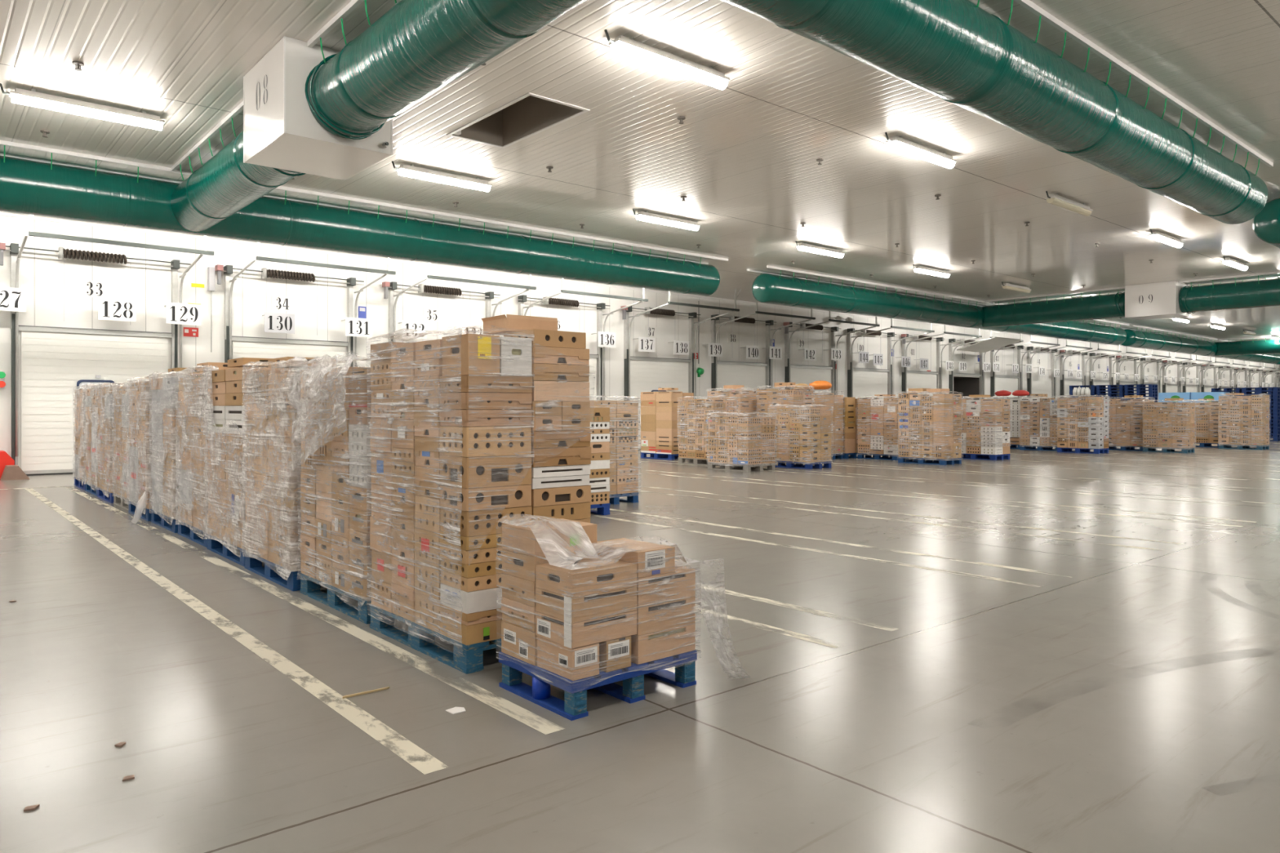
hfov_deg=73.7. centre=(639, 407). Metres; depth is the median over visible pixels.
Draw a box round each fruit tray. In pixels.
[129,382,138,388]
[191,372,204,381]
[207,405,225,419]
[207,418,225,432]
[225,405,244,420]
[225,419,245,434]
[244,369,294,382]
[267,401,315,408]
[267,502,301,516]
[300,382,315,394]
[300,394,315,404]
[315,556,333,573]
[315,568,332,585]
[348,367,370,376]
[370,359,391,375]
[370,374,391,389]
[370,577,391,599]
[371,389,392,403]
[371,404,391,418]
[371,591,392,613]
[391,447,415,462]
[391,460,416,475]
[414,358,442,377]
[439,531,502,551]
[439,544,502,564]
[440,557,502,577]
[440,570,501,591]
[528,475,589,488]
[531,464,590,478]
[586,468,609,478]
[589,477,609,485]
[590,422,608,429]
[590,433,609,442]
[591,484,609,493]
[608,475,616,484]
[615,475,638,484]
[640,391,656,395]
[656,391,682,394]
[678,408,686,412]
[678,412,686,416]
[678,443,687,447]
[678,447,687,450]
[678,450,687,454]
[678,453,687,457]
[687,431,695,435]
[687,435,695,438]
[695,399,704,402]
[695,415,704,418]
[695,418,704,422]
[704,399,724,402]
[704,409,724,413]
[704,413,724,417]
[717,415,734,417]
[717,446,727,451]
[717,450,727,455]
[717,454,727,459]
[717,458,727,463]
[727,415,751,419]
[727,419,737,423]
[728,390,750,392]
[737,432,761,436]
[737,436,761,440]
[737,448,761,453]
[737,452,761,457]
[737,456,761,461]
[737,460,761,465]
[768,388,791,391]
[778,416,789,420]
[778,420,789,424]
[789,408,799,411]
[789,426,799,431]
[789,430,799,434]
[789,435,799,438]
[789,437,799,441]
[789,441,800,445]
[789,445,799,450]
[789,449,799,454]
[789,453,800,457]
[789,457,799,462]
[813,392,834,396]
[857,444,870,447]
[857,447,870,450]
[857,449,870,453]
[909,420,923,423]
[909,423,920,426]
[909,426,920,430]
[909,430,920,434]
[909,433,920,437]
[909,437,920,441]
[909,440,920,444]
[952,394,961,398]
[966,416,981,419]
[966,419,981,422]
[966,422,980,426]
[966,426,981,430]
[966,444,981,447]
[966,447,981,450]
[966,450,981,453]
[980,399,1002,401]
[1004,397,1027,399]
[1020,398,1030,400]
[1067,397,1077,399]
[1130,399,1149,402]
[1142,402,1157,404]
[1142,404,1157,406]
[1142,406,1157,409]
[1142,428,1157,431]
[1142,431,1157,434]
[1142,434,1157,437]
[1142,437,1157,440]
[1142,440,1157,444]
[1142,444,1157,447]
[1157,411,1172,413]
[1157,433,1172,435]
[1157,435,1172,438]
[1172,403,1191,406]
[1172,406,1191,408]
[1172,426,1191,430]
[1172,430,1191,433]
[1195,414,1208,417]
[1195,417,1208,420]
[1195,420,1208,422]
[1195,422,1208,426]
[1195,425,1208,428]
[1195,428,1208,431]
[1195,431,1208,434]
[1195,433,1208,435]
[1195,435,1208,438]
[1195,438,1208,440]
[1195,440,1208,443]
[1218,395,1229,399]
[1218,411,1229,413]
[1218,416,1229,418]
[1218,418,1229,422]
[1229,404,1239,408]
[1229,408,1239,410]
[1229,410,1239,413]
[1229,413,1239,417]
[1229,417,1239,419]
[1229,419,1239,422]
[1229,427,1239,431]
[1229,430,1239,432]
[1229,432,1239,435]
[1240,395,1251,398]
[1251,395,1265,398]
[1251,398,1265,400]
[1251,400,1265,404]
[1251,404,1265,406]
[1251,406,1265,409]
[1251,419,1265,422]
[1251,422,1265,424]
[1251,424,1265,426]
[1251,436,1265,439]
[1251,440,1265,442]
[1251,442,1265,445]
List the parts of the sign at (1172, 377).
plate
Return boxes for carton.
[74,453,79,466]
[74,465,79,478]
[79,390,85,402]
[79,402,85,413]
[79,428,84,441]
[79,455,85,468]
[80,441,85,456]
[85,395,91,406]
[85,406,92,419]
[85,419,92,432]
[85,472,91,482]
[90,441,97,457]
[91,426,97,441]
[91,456,97,471]
[92,411,97,426]
[97,428,104,444]
[97,444,104,459]
[97,458,104,474]
[97,473,104,489]
[104,393,114,406]
[104,406,121,418]
[104,443,113,455]
[104,453,113,466]
[104,464,114,477]
[113,459,122,472]
[114,471,122,484]
[114,482,122,496]
[121,393,129,410]
[121,410,128,427]
[121,451,128,464]
[122,426,129,439]
[122,439,129,452]
[122,462,128,477]
[122,475,128,489]
[128,388,138,399]
[128,445,138,466]
[128,464,138,485]
[128,483,138,504]
[137,434,151,449]
[138,420,151,435]
[151,389,163,402]
[151,402,177,415]
[151,415,163,429]
[151,428,163,442]
[151,440,163,453]
[151,453,163,468]
[151,466,163,481]
[151,478,163,496]
[151,493,162,513]
[162,391,177,408]
[163,408,177,426]
[177,391,194,404]
[177,469,191,488]
[178,377,194,391]
[178,451,191,471]
[178,485,192,505]
[191,456,208,476]
[191,491,208,514]
[192,475,208,495]
[192,509,207,531]
[207,513,225,540]
[208,493,225,517]
[225,490,245,523]
[225,517,245,549]
[226,464,244,494]
[244,400,268,419]
[244,455,268,475]
[244,471,268,506]
[245,418,268,438]
[245,436,269,457]
[245,500,267,536]
[245,531,267,559]
[268,372,304,401]
[315,464,332,493]
[315,491,332,522]
[348,377,378,404]
[369,516,392,555]
[370,418,398,453]
[371,451,391,486]
[371,484,393,520]
[371,549,391,584]
[440,583,502,613]
[440,616,502,645]
[481,314,557,335]
[501,621,537,666]
[502,518,596,556]
[520,381,589,401]
[537,635,599,680]
[590,459,609,469]
[596,537,675,577]
[598,635,631,672]
[608,484,616,494]
[609,407,616,413]
[616,407,638,413]
[616,483,638,493]
[640,395,655,400]
[640,400,656,406]
[640,406,656,414]
[640,414,656,422]
[640,422,656,431]
[640,431,656,439]
[640,439,656,446]
[640,445,656,453]
[655,393,682,401]
[656,406,678,412]
[656,412,678,420]
[656,420,678,428]
[656,428,678,436]
[682,392,693,401]
[723,385,743,389]
[736,409,750,416]
[750,395,756,403]
[750,403,756,412]
[750,412,756,417]
[778,444,789,453]
[778,453,789,461]
[794,383,808,388]
[810,406,831,415]
[813,396,834,404]
[816,404,834,412]
[820,415,831,424]
[820,424,831,432]
[831,411,843,419]
[831,413,834,420]
[834,395,843,403]
[834,403,843,411]
[834,418,843,426]
[834,432,843,439]
[834,439,843,446]
[834,446,843,453]
[843,397,855,404]
[843,432,855,439]
[843,438,855,453]
[870,405,883,413]
[870,413,883,421]
[870,421,884,428]
[870,428,884,435]
[883,405,897,413]
[883,413,900,420]
[908,388,926,393]
[926,388,949,392]
[933,393,952,400]
[933,400,952,407]
[933,407,952,414]
[933,414,952,422]
[933,422,953,430]
[933,430,952,437]
[933,437,953,444]
[952,405,961,413]
[968,395,990,397]
[980,401,1002,406]
[981,406,1002,412]
[1002,446,1009,453]
[1108,410,1115,417]
[1115,408,1130,414]
[1115,414,1130,419]
[1115,433,1130,439]
[1115,440,1130,445]
[1164,398,1183,400]
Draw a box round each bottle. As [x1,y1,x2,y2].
[1072,387,1076,395]
[1076,387,1080,395]
[1080,386,1084,395]
[1084,386,1088,395]
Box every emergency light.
[1001,281,1031,293]
[1044,191,1092,216]
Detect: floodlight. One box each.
[834,315,843,320]
[844,316,853,324]
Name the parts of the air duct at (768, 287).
rail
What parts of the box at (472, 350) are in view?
panel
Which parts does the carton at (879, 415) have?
panel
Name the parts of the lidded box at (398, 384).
lid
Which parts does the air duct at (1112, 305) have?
rail, rail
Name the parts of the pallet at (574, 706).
post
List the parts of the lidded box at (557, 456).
lid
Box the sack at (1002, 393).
[995,390,1011,395]
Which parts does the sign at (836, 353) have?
plate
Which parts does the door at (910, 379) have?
track post, motor, rail, track post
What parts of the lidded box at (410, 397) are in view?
lid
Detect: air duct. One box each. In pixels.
[0,140,728,296]
[170,101,306,231]
[304,0,587,139]
[721,0,1273,224]
[746,265,1128,345]
[982,286,1128,328]
[1115,324,1279,364]
[1178,271,1279,313]
[1214,335,1279,355]
[1252,197,1279,248]
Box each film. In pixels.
[72,384,93,484]
[83,382,113,489]
[95,382,123,497]
[111,380,142,504]
[126,373,164,513]
[148,371,183,524]
[175,365,218,538]
[204,366,245,556]
[241,356,307,580]
[288,354,355,469]
[297,355,371,605]
[366,326,496,645]
[468,330,534,565]
[495,514,701,682]
[535,373,594,448]
[592,395,640,494]
[677,395,737,449]
[695,582,746,679]
[706,386,756,417]
[706,411,777,466]
[755,385,814,413]
[767,404,832,463]
[813,389,844,455]
[857,395,897,456]
[897,391,963,460]
[961,395,1011,446]
[1019,395,1071,447]
[1056,395,1110,441]
[1108,396,1154,446]
[1142,399,1195,449]
[1182,399,1218,437]
[1217,393,1270,446]
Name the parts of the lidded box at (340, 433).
lid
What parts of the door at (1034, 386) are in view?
track post, track post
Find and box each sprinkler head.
[40,129,49,137]
[72,60,84,71]
[453,201,458,207]
[546,165,553,172]
[677,115,685,124]
[680,195,686,201]
[816,158,823,164]
[934,194,941,199]
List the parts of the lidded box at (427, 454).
lid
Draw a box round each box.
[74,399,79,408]
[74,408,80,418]
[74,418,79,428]
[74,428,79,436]
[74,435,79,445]
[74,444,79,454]
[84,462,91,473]
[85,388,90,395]
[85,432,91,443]
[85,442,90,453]
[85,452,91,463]
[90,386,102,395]
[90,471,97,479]
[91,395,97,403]
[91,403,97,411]
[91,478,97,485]
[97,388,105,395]
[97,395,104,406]
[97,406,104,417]
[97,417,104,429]
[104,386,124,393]
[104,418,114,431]
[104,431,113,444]
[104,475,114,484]
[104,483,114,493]
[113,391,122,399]
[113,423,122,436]
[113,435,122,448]
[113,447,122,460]
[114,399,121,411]
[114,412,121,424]
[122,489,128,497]
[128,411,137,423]
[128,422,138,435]
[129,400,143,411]
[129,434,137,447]
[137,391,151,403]
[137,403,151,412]
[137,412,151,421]
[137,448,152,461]
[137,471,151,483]
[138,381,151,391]
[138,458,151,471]
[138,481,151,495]
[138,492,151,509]
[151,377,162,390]
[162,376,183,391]
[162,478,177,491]
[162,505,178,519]
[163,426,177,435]
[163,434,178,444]
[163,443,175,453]
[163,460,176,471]
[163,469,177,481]
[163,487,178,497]
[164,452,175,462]
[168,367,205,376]
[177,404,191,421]
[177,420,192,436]
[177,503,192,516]
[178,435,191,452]
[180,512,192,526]
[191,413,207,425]
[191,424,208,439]
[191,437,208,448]
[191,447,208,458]
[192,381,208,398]
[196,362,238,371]
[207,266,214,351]
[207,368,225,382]
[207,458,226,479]
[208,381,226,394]
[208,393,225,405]
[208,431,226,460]
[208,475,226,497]
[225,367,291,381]
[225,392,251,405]
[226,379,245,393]
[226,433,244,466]
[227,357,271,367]
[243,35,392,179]
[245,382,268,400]
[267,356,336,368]
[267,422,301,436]
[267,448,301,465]
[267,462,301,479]
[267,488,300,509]
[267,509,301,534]
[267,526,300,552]
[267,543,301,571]
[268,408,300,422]
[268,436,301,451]
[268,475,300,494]
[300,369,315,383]
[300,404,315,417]
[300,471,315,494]
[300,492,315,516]
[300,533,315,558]
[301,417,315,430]
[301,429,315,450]
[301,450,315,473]
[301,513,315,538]
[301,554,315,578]
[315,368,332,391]
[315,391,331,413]
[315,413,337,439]
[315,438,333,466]
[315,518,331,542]
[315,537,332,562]
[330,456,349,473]
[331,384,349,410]
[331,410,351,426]
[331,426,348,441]
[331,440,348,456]
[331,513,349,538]
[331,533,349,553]
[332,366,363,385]
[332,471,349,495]
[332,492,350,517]
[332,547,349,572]
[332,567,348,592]
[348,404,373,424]
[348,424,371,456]
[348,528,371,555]
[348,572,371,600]
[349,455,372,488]
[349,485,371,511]
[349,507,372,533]
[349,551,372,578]
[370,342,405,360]
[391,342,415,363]
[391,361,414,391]
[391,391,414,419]
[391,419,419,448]
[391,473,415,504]
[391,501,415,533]
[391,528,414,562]
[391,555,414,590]
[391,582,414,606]
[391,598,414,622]
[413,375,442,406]
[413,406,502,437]
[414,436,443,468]
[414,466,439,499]
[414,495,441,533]
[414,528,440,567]
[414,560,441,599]
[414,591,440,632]
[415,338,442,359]
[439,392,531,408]
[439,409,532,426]
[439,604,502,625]
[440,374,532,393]
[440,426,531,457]
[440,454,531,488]
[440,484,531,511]
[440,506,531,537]
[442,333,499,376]
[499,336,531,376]
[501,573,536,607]
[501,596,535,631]
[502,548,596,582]
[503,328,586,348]
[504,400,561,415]
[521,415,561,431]
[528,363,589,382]
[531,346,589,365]
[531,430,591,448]
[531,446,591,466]
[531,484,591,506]
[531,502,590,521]
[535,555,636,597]
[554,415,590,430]
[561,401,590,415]
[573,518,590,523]
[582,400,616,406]
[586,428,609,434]
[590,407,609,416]
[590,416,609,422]
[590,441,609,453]
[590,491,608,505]
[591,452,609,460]
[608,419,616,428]
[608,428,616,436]
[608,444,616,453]
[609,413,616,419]
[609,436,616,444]
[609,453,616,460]
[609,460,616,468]
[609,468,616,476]
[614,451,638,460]
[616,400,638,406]
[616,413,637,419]
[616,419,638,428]
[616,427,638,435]
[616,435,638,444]
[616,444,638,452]
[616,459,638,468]
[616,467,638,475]
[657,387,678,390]
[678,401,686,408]
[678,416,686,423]
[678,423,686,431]
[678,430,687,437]
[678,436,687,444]
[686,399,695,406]
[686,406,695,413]
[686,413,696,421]
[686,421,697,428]
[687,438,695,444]
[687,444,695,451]
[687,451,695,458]
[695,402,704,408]
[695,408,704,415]
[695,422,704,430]
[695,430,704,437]
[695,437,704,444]
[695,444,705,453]
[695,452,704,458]
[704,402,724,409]
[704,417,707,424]
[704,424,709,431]
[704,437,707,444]
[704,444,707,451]
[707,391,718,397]
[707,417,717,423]
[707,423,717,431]
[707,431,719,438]
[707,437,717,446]
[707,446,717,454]
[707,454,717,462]
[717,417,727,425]
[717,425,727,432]
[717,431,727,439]
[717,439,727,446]
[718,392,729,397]
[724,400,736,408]
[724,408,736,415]
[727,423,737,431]
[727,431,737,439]
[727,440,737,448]
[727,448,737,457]
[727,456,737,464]
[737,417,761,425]
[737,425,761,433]
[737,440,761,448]
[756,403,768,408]
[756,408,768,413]
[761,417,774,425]
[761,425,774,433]
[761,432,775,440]
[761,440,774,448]
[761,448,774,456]
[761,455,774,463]
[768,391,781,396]
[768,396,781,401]
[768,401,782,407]
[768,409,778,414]
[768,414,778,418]
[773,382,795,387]
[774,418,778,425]
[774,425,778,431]
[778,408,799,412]
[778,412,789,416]
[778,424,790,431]
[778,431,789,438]
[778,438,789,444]
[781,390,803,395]
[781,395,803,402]
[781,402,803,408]
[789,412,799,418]
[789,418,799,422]
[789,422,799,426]
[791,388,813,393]
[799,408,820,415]
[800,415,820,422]
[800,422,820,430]
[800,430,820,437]
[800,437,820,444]
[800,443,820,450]
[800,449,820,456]
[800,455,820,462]
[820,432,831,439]
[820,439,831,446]
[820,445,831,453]
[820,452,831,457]
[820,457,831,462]
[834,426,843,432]
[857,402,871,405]
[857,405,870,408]
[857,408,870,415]
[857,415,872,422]
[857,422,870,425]
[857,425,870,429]
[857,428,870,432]
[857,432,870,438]
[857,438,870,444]
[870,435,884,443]
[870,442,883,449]
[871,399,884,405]
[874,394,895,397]
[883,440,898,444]
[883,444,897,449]
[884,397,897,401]
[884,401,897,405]
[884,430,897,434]
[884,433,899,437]
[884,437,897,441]
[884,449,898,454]
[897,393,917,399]
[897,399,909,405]
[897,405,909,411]
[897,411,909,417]
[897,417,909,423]
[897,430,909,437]
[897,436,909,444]
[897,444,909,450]
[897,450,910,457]
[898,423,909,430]
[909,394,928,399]
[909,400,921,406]
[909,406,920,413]
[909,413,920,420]
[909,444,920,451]
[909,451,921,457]
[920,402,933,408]
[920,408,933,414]
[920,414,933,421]
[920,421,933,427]
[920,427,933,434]
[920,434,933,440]
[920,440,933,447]
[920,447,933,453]
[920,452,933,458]
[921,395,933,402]
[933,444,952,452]
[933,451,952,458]
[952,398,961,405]
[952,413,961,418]
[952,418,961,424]
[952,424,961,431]
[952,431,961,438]
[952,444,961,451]
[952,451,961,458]
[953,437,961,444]
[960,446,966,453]
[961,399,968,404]
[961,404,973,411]
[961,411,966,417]
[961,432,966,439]
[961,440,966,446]
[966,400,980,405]
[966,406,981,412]
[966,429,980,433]
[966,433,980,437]
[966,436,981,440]
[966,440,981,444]
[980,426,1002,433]
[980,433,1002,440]
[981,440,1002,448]
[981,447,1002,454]
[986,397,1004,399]
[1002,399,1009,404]
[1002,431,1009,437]
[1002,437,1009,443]
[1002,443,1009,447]
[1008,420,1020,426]
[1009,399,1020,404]
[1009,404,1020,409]
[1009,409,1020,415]
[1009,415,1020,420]
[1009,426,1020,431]
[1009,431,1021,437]
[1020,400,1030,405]
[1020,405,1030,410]
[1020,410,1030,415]
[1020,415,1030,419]
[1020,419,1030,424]
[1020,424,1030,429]
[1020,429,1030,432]
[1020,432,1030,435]
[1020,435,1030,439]
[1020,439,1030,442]
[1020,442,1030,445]
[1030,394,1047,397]
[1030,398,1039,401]
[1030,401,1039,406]
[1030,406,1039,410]
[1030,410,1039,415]
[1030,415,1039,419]
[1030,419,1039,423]
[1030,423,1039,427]
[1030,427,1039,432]
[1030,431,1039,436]
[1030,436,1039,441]
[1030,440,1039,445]
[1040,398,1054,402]
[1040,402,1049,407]
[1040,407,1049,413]
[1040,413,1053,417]
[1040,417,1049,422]
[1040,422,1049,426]
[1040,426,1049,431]
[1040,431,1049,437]
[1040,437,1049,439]
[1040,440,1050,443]
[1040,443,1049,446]
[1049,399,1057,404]
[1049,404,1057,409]
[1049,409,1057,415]
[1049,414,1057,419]
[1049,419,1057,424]
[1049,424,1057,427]
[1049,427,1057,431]
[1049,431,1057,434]
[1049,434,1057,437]
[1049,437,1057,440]
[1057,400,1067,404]
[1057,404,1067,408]
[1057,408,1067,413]
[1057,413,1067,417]
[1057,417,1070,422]
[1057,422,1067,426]
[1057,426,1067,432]
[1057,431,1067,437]
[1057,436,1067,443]
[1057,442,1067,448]
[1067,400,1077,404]
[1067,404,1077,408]
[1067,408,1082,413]
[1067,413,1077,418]
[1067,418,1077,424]
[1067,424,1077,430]
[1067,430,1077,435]
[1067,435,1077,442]
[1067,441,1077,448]
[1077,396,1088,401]
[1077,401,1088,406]
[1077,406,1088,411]
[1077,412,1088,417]
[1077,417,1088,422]
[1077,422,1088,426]
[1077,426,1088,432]
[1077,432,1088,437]
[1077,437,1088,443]
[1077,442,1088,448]
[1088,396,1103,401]
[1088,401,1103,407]
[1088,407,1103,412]
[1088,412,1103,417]
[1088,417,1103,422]
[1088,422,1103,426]
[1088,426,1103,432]
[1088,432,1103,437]
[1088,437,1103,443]
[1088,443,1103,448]
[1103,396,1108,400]
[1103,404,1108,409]
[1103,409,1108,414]
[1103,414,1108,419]
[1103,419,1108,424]
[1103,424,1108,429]
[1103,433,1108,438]
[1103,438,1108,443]
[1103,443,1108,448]
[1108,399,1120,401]
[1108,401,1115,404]
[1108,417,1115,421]
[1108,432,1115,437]
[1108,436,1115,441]
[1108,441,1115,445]
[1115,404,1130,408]
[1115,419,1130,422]
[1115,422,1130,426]
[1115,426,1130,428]
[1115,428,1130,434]
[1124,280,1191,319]
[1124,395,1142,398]
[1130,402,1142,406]
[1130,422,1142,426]
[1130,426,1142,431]
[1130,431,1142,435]
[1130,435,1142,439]
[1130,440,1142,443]
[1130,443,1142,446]
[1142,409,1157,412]
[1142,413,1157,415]
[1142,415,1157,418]
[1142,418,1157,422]
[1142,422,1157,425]
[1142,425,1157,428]
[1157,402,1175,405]
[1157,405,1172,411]
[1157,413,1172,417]
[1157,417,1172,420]
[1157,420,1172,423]
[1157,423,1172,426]
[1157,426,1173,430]
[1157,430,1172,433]
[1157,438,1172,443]
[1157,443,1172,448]
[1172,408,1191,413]
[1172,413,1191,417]
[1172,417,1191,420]
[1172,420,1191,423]
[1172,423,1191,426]
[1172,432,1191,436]
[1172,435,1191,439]
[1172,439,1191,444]
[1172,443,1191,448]
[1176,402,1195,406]
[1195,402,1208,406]
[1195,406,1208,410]
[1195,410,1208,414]
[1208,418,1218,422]
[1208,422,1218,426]
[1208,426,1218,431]
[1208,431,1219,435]
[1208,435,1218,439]
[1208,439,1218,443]
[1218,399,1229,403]
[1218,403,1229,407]
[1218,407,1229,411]
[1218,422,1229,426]
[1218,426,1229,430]
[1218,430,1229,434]
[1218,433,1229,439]
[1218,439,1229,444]
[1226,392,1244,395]
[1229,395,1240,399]
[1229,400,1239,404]
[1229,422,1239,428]
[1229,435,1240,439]
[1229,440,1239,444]
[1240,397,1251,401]
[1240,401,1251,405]
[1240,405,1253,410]
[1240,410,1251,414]
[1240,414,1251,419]
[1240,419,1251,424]
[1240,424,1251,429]
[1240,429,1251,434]
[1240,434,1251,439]
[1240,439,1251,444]
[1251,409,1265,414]
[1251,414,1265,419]
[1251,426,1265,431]
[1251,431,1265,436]
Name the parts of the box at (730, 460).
printed panel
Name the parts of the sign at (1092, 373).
plate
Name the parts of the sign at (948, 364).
plate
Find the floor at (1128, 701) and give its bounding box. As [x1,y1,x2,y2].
[0,435,1279,852]
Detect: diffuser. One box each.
[397,168,490,191]
[635,214,699,231]
[797,245,844,257]
[914,268,949,277]
[1002,285,1031,293]
[1210,325,1225,329]
[1222,260,1248,271]
[1243,332,1256,335]
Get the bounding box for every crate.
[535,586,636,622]
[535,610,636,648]
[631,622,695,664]
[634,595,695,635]
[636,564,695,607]
[655,448,678,454]
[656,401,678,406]
[656,436,678,440]
[656,440,678,445]
[656,444,678,449]
[728,396,750,400]
[729,392,751,396]
[736,400,750,405]
[736,405,751,409]
[756,388,768,393]
[756,393,768,398]
[756,398,768,403]
[756,413,768,417]
[800,398,813,402]
[803,393,813,398]
[803,402,813,407]
[843,404,855,411]
[843,411,855,416]
[843,416,855,421]
[843,421,855,426]
[843,426,855,432]
[857,397,878,402]
[870,448,884,453]
[883,420,898,425]
[884,425,898,430]
[961,428,966,432]
[965,412,980,416]
[980,412,1002,417]
[980,422,1002,426]
[981,417,1002,422]
[1000,422,1009,426]
[1002,404,1009,408]
[1002,408,1009,413]
[1002,413,1009,417]
[1002,417,1009,422]
[1002,426,1009,431]
[1009,436,1020,440]
[1009,440,1020,444]
[1115,400,1130,404]
[1130,406,1142,409]
[1130,409,1149,413]
[1130,413,1142,417]
[1130,417,1142,422]
[1208,401,1218,404]
[1208,404,1218,408]
[1208,408,1218,412]
[1208,412,1218,415]
[1208,415,1218,418]
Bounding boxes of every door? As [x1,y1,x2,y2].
[0,214,213,475]
[214,241,395,370]
[382,262,536,342]
[518,278,648,407]
[620,288,741,449]
[711,291,815,391]
[783,311,879,395]
[847,318,934,399]
[901,324,982,395]
[948,329,1023,399]
[990,334,1059,397]
[1026,338,1092,398]
[1059,342,1121,397]
[1089,346,1147,396]
[1115,349,1171,399]
[1140,351,1192,402]
[1162,355,1212,392]
[1182,356,1230,392]
[1200,359,1246,391]
[1217,360,1262,395]
[1234,363,1275,395]
[1248,364,1279,393]
[1262,369,1279,392]
[1275,371,1279,386]
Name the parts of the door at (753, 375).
track post, rail, track post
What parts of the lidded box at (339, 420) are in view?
lid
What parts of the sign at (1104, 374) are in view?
plate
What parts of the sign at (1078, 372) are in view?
plate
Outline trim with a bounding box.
[0,212,1279,365]
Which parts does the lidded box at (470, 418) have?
lid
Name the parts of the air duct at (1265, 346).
rail, rail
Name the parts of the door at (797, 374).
motor, track post, rail, pull cord, track post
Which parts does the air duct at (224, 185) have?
rail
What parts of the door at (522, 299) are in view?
track post, rail, track post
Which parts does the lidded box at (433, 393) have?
lid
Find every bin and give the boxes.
[1158,392,1191,403]
[1191,391,1230,403]
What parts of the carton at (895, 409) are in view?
panel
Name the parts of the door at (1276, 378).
track post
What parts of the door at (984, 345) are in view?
track post, rail, track post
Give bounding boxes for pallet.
[74,476,85,490]
[84,481,97,496]
[97,487,113,503]
[113,493,128,510]
[128,501,151,521]
[151,509,177,533]
[177,520,207,547]
[207,533,245,566]
[244,551,301,591]
[299,573,371,624]
[369,604,501,674]
[498,649,697,720]
[590,502,609,515]
[608,492,638,504]
[640,452,678,459]
[678,457,715,465]
[707,462,775,471]
[774,460,831,469]
[831,453,843,459]
[835,453,864,458]
[857,453,913,460]
[897,457,961,465]
[961,453,1009,460]
[1009,444,1020,448]
[1020,444,1057,451]
[1057,447,1108,453]
[1069,385,1096,388]
[1069,388,1096,391]
[1069,391,1096,394]
[1069,394,1096,397]
[1096,384,1124,387]
[1096,387,1124,391]
[1096,391,1124,394]
[1096,393,1124,396]
[1108,396,1124,399]
[1108,445,1142,451]
[1124,384,1157,387]
[1124,386,1157,391]
[1124,390,1158,393]
[1124,393,1158,396]
[1124,396,1157,399]
[1142,446,1195,453]
[1194,442,1218,447]
[1210,391,1241,393]
[1211,387,1241,391]
[1218,444,1269,449]
[1241,386,1279,391]
[1241,394,1279,398]
[1242,391,1279,394]
[1269,404,1279,408]
[1269,408,1279,412]
[1269,412,1279,416]
[1269,415,1279,419]
[1269,419,1279,422]
[1269,422,1279,426]
[1269,426,1279,430]
[1269,430,1279,434]
[1269,437,1279,441]
[1270,398,1279,401]
[1270,401,1279,404]
[1270,433,1279,437]
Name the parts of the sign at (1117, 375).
plate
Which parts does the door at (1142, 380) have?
track post, rail, track post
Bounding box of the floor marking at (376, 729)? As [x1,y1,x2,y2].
[25,488,446,774]
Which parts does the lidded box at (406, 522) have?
lid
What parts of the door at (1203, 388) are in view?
track post, track post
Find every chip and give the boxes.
[23,804,39,811]
[115,742,125,747]
[122,774,134,781]
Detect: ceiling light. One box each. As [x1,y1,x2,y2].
[0,83,164,130]
[391,160,492,191]
[604,29,729,89]
[632,208,700,231]
[795,240,844,257]
[884,132,956,168]
[912,264,950,277]
[1149,229,1183,248]
[1172,317,1190,323]
[1210,323,1226,329]
[1222,255,1248,271]
[1242,329,1256,335]
[1271,335,1279,339]
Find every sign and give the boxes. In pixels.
[0,286,26,311]
[80,280,107,297]
[97,297,136,321]
[164,302,200,325]
[183,327,198,337]
[262,311,294,333]
[271,295,293,311]
[341,316,372,337]
[358,306,366,318]
[398,320,426,339]
[423,307,439,321]
[462,324,484,334]
[557,319,562,330]
[591,331,615,347]
[632,336,654,351]
[645,326,657,337]
[667,340,688,355]
[702,342,722,356]
[727,333,737,343]
[740,345,759,359]
[761,346,782,359]
[797,338,805,347]
[798,347,815,360]
[822,347,841,360]
[853,351,868,363]
[857,343,863,351]
[872,353,883,364]
[901,355,910,367]
[909,347,915,355]
[913,358,928,368]
[940,360,953,370]
[958,360,966,371]
[960,351,965,359]
[975,362,990,372]
[993,362,999,372]
[995,355,999,361]
[1011,363,1018,373]
[1023,364,1031,373]
[1032,366,1044,375]
[1036,358,1040,364]
[1051,368,1059,377]
[1062,368,1072,377]
[1068,360,1072,367]
[1072,369,1081,378]
[1084,370,1095,378]
[1097,371,1107,379]
[1108,372,1119,380]
[1120,373,1128,381]
[1132,373,1138,381]
[1144,374,1148,382]
[1148,375,1157,382]
[1159,375,1168,382]
[1168,376,1174,383]
[1177,377,1184,383]
[1184,377,1192,384]
[1195,377,1199,384]
[1200,378,1206,385]
[1208,378,1213,385]
[1217,379,1222,386]
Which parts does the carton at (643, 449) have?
panel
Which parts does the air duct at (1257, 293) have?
rail, rail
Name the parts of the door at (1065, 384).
track post, motor, rail, track post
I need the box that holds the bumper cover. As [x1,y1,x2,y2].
[0,450,14,479]
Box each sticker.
[191,283,204,288]
[770,339,774,346]
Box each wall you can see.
[0,215,1279,468]
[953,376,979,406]
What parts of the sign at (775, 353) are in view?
plate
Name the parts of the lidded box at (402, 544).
lid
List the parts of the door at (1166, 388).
track post, rail, track post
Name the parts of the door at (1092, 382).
track post, rail, track post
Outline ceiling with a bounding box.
[0,0,1279,364]

